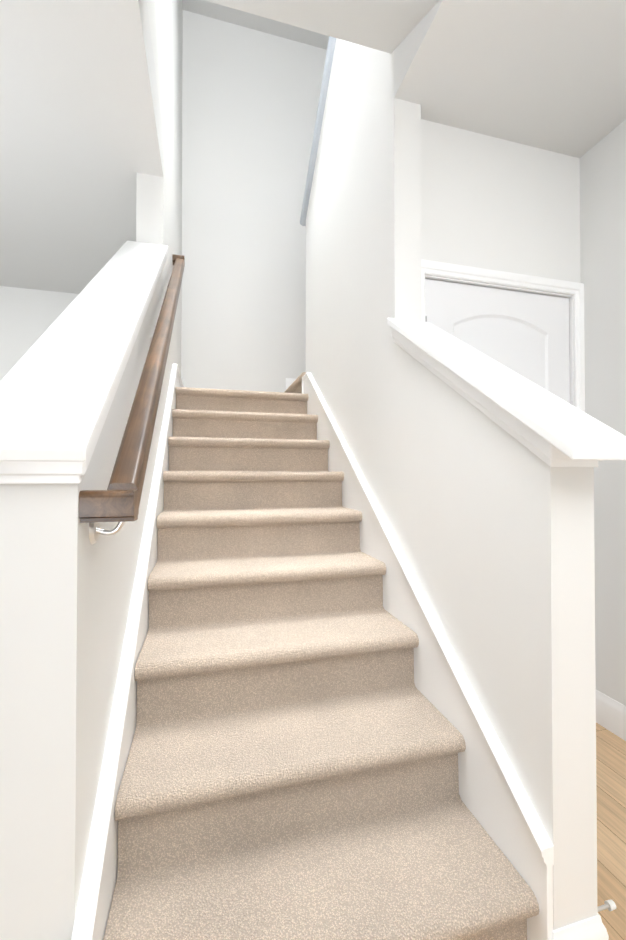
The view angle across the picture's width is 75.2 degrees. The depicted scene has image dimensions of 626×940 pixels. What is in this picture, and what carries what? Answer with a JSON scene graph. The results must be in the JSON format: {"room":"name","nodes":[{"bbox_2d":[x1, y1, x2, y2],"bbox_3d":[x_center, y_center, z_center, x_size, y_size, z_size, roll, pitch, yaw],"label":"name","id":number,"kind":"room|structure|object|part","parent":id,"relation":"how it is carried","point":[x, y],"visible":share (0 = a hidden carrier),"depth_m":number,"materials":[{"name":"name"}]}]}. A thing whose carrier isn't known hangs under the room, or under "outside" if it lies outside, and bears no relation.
{"room":"home staircase","nodes":[
{"label":"home staircase","id":0,"kind":"room"},
{"bbox_2d":[0,0,163,293],"bbox_3d":[-2.685,-1.628,-0.396,4.978,0.210,7.000,0,-1,-15],"label":"ceiling","id":1,"kind":"structure","parent":0,"point":[78,81],"depth_m":1.82,"materials":[{"name":"paint"}]},
{"bbox_2d":[0,0,182,939],"bbox_3d":[-0.850,-1.502,2.155,0.127,5.300,3.000,0,-1,-15],"label":"wall","id":2,"kind":"structure","parent":0,"point":[66,588],"depth_m":0.69,"materials":[{"name":"paint"}]},
{"bbox_2d":[0,475,83,483],"bbox_3d":[-0.645,-0.524,1.366,0.141,1.110,1.407,0,-1,-15],"label":"trim","id":3,"kind":"structure","parent":2,"relation":"attached to","point":[40,479],"depth_m":0.68,"materials":[{"name":"white wood"}]},
{"bbox_2d":[0,257,165,475],"bbox_3d":[-0.644,-0.552,1.362,0.159,1.138,1.416,0,-1,-15],"label":"trim","id":4,"kind":"structure","parent":2,"relation":"attached to","point":[22,468],"depth_m":0.68,"materials":[{"name":"white wood"}]},
{"bbox_2d":[0,241,167,461],"bbox_3d":[-0.649,-0.579,1.344,0.194,1.147,1.448,0,-1,-15],"label":"cap","id":5,"kind":"object","parent":2,"relation":"on","point":[58,381],"visible":0.98,"depth_m":0.87,"materials":[{"name":"white wood"}]},
{"bbox_2d":[71,363,182,939],"bbox_3d":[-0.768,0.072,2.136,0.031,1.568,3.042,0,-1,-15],"label":"trim","id":6,"kind":"structure","parent":2,"relation":"attached to","point":[83,928],"depth_m":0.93,"materials":[{"name":"white wood"}]},
{"bbox_2d":[78,254,184,544],"bbox_3d":[-0.622,-0.628,1.705,0.089,1.570,2.025,0,-1,-15],"label":"wood handrail","id":7,"kind":"object","parent":2,"relation":"attached to","point":[118,499],"visible":1,"depth_m":0.89,"materials":[{"name":"brown wood"}]},
{"bbox_3d":[-0.398,0.096,0.806,0.065,0.069,0.013,0,-1,-15],"label":"bracket arm","id":8,"kind":"part","parent":7,"relation":"part of"},
{"bbox_2d":[0,10,326,391],"bbox_3d":[-2.596,-1.488,3.308,7.040,5.300,0.120,0,-1,-15],"label":"wall","id":9,"kind":"structure","parent":0,"point":[250,99],"depth_m":3.76,"materials":[{"name":"paint"}]},
{"bbox_2d":[286,378,295,388],"bbox_3d":[0.226,-0.800,3.974,1.000,0.140,0.014,0,-1,-15],"label":"baseboard","id":10,"kind":"structure","parent":9,"relation":"attached to","point":[289,381],"depth_m":3.85,"materials":[{"name":"white wood"}]},
{"bbox_2d":[182,0,328,49],"bbox_3d":[0.054,-4.195,2.803,2.189,0.100,2.510,0,-1,-15],"label":"ceiling","id":11,"kind":"structure","parent":0,"point":[250,21],"depth_m":3.76,"materials":[{"name":"paint"}]},
{"bbox_2d":[284,372,305,392],"bbox_3d":[0.309,0.215,3.577,1.034,1.900,0.800,0,-1,-15],"label":"stair","id":12,"kind":"structure","parent":0,"point":[295,386],"depth_m":3.33,"materials":[{"name":"carpet"}]},
{"bbox_2d":[103,387,538,939],"bbox_3d":[-0.328,0.294,2.253,0.907,1.710,3.034,0,-1,-15],"label":"carpeted stairs","id":13,"kind":"object","parent":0,"point":[298,744],"visible":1,"depth_m":1.16,"materials":[{"name":"beige carpet"}]},
{"bbox_2d":[205,0,438,53],"bbox_3d":[-0.086,-1.607,1.354,0.942,0.210,0.400,0,-1,-15],"label":"ceiling","id":14,"kind":"structure","parent":0,"point":[387,26],"depth_m":1.48,"materials":[{"name":"paint"}]},
{"bbox_2d":[421,119,424,259],"bbox_3d":[0.436,-0.177,1.774,0.050,2.640,0.120,0,-1,-15],"label":"wall","id":15,"kind":"structure","parent":0,"point":[422,200],"depth_m":1.73,"materials":[{"name":"paint"}]},
{"bbox_2d":[394,0,480,104],"bbox_3d":[0.984,-1.631,-0.618,0.120,0.210,4.700,0,-1,-15],"label":"wall","id":16,"kind":"structure","parent":0,"point":[424,48],"depth_m":1.47,"materials":[{"name":"paint"}]},
{"bbox_2d":[306,38,597,929],"bbox_3d":[0.290,-0.779,2.004,0.120,3.850,2.255,0,-1,-15],"label":"wall","id":17,"kind":"structure","parent":0,"point":[494,529],"depth_m":1.25,"materials":[{"name":"paint"}]},
{"bbox_2d":[300,36,335,225],"bbox_3d":[0.118,-2.299,2.673,0.200,0.845,0.970,0,-1,-15],"label":"cap","id":18,"kind":"object","parent":17,"relation":"on","point":[323,91],"visible":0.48,"depth_m":2.67,"materials":[{"name":"white wood"}]},
{"bbox_2d":[302,372,553,939],"bbox_3d":[0.224,0.222,1.975,0.016,1.848,2.255,0,-1,-15],"label":"trim","id":19,"kind":"structure","parent":17,"relation":"attached to","point":[486,798],"depth_m":1.19,"materials":[{"name":"white wood"}]},
{"bbox_2d":[392,328,603,466],"bbox_3d":[0.483,-0.298,1.265,0.152,0.563,0.771,0,-1,-15],"label":"trim","id":20,"kind":"structure","parent":17,"relation":"attached to","point":[537,441],"depth_m":1.05,"materials":[{"name":"white wood"}]},
{"bbox_2d":[387,318,625,459],"bbox_3d":[0.494,-0.313,1.231,0.190,0.596,0.843,0,-1,-15],"label":"cap","id":21,"kind":"object","parent":17,"relation":"on","point":[572,432],"visible":1,"depth_m":1.01,"materials":[{"name":"white wood"}]},
{"bbox_2d":[550,914,608,939],"bbox_3d":[0.475,1.067,1.279,0.148,0.140,0.829,0,-1,-15],"label":"baseboard","id":22,"kind":"structure","parent":17,"relation":"attached to","point":[592,928],"depth_m":0.89,"materials":[{"name":"white wood"}]},
{"bbox_2d":[597,899,615,911],"bbox_3d":[0.675,1.028,0.954,0.074,0.020,0.020,0,-1,-15],"label":"doorstop","id":23,"kind":"object","parent":17,"relation":"attached to","point":[610,905],"visible":0.56,"depth_m":0.95,"materials":[{"name":"white plastic"}]},
{"bbox_2d":[424,120,572,295],"bbox_3d":[0.838,-1.161,1.892,0.782,0.668,0.120,0,-1,-15],"label":"wall","id":24,"kind":"structure","parent":0,"point":[494,203],"depth_m":1.83,"materials":[{"name":"paint"}]},
{"bbox_2d":[425,279,569,403],"bbox_3d":[0.854,0.156,1.816,0.774,1.955,0.107,0,-1,-15],"label":"door","id":25,"kind":"structure","parent":24,"relation":"in","point":[525,335],"depth_m":1.86,"materials":[{"name":"white wood"}]},
{"bbox_2d":[421,259,584,411],"bbox_3d":[0.841,0.128,1.868,0.906,2.032,0.140,0,-1,-15],"label":"door frame","id":26,"kind":"structure","parent":24,"relation":"attached to","point":[474,274],"depth_m":1.87,"materials":[{"name":"white wood"}]},
{"bbox_2d":[421,0,625,157],"bbox_3d":[1.459,-1.629,-0.462,0.880,0.210,4.760,0,-1,-15],"label":"ceiling","id":27,"kind":"structure","parent":0,"point":[549,75],"depth_m":1.55,"materials":[{"name":"paint"}]},
{"bbox_2d":[571,156,580,390],"bbox_3d":[1.240,-0.174,1.986,0.048,2.640,0.120,0,-1,-15],"label":"wall","id":28,"kind":"structure","parent":0,"point":[576,277],"depth_m":1.94,"materials":[{"name":"paint"}]},
{"bbox_2d":[580,119,625,705],"bbox_3d":[1.642,-1.519,0.805,0.120,5.300,7.120,0,-1,-15],"label":"wall","id":29,"kind":"structure","parent":0,"point":[603,219],"depth_m":1.81,"materials":[{"name":"paint"}]},
{"bbox_2d":[596,690,625,740],"bbox_3d":[1.878,1.047,-0.384,0.014,0.140,4.760,0,-1,-15],"label":"baseboard","id":30,"kind":"structure","parent":29,"relation":"attached to","point":[610,714],"depth_m":1.78,"materials":[{"name":"white wood"}]},
{"bbox_2d":[596,723,625,939],"bbox_3d":[0.927,1.145,-0.574,2.189,0.060,4.880,0,-1,-15],"label":"floor","id":31,"kind":"structure","parent":0,"point":[611,804],"depth_m":1.29,"materials":[{"name":"brown wood"}]}
]}

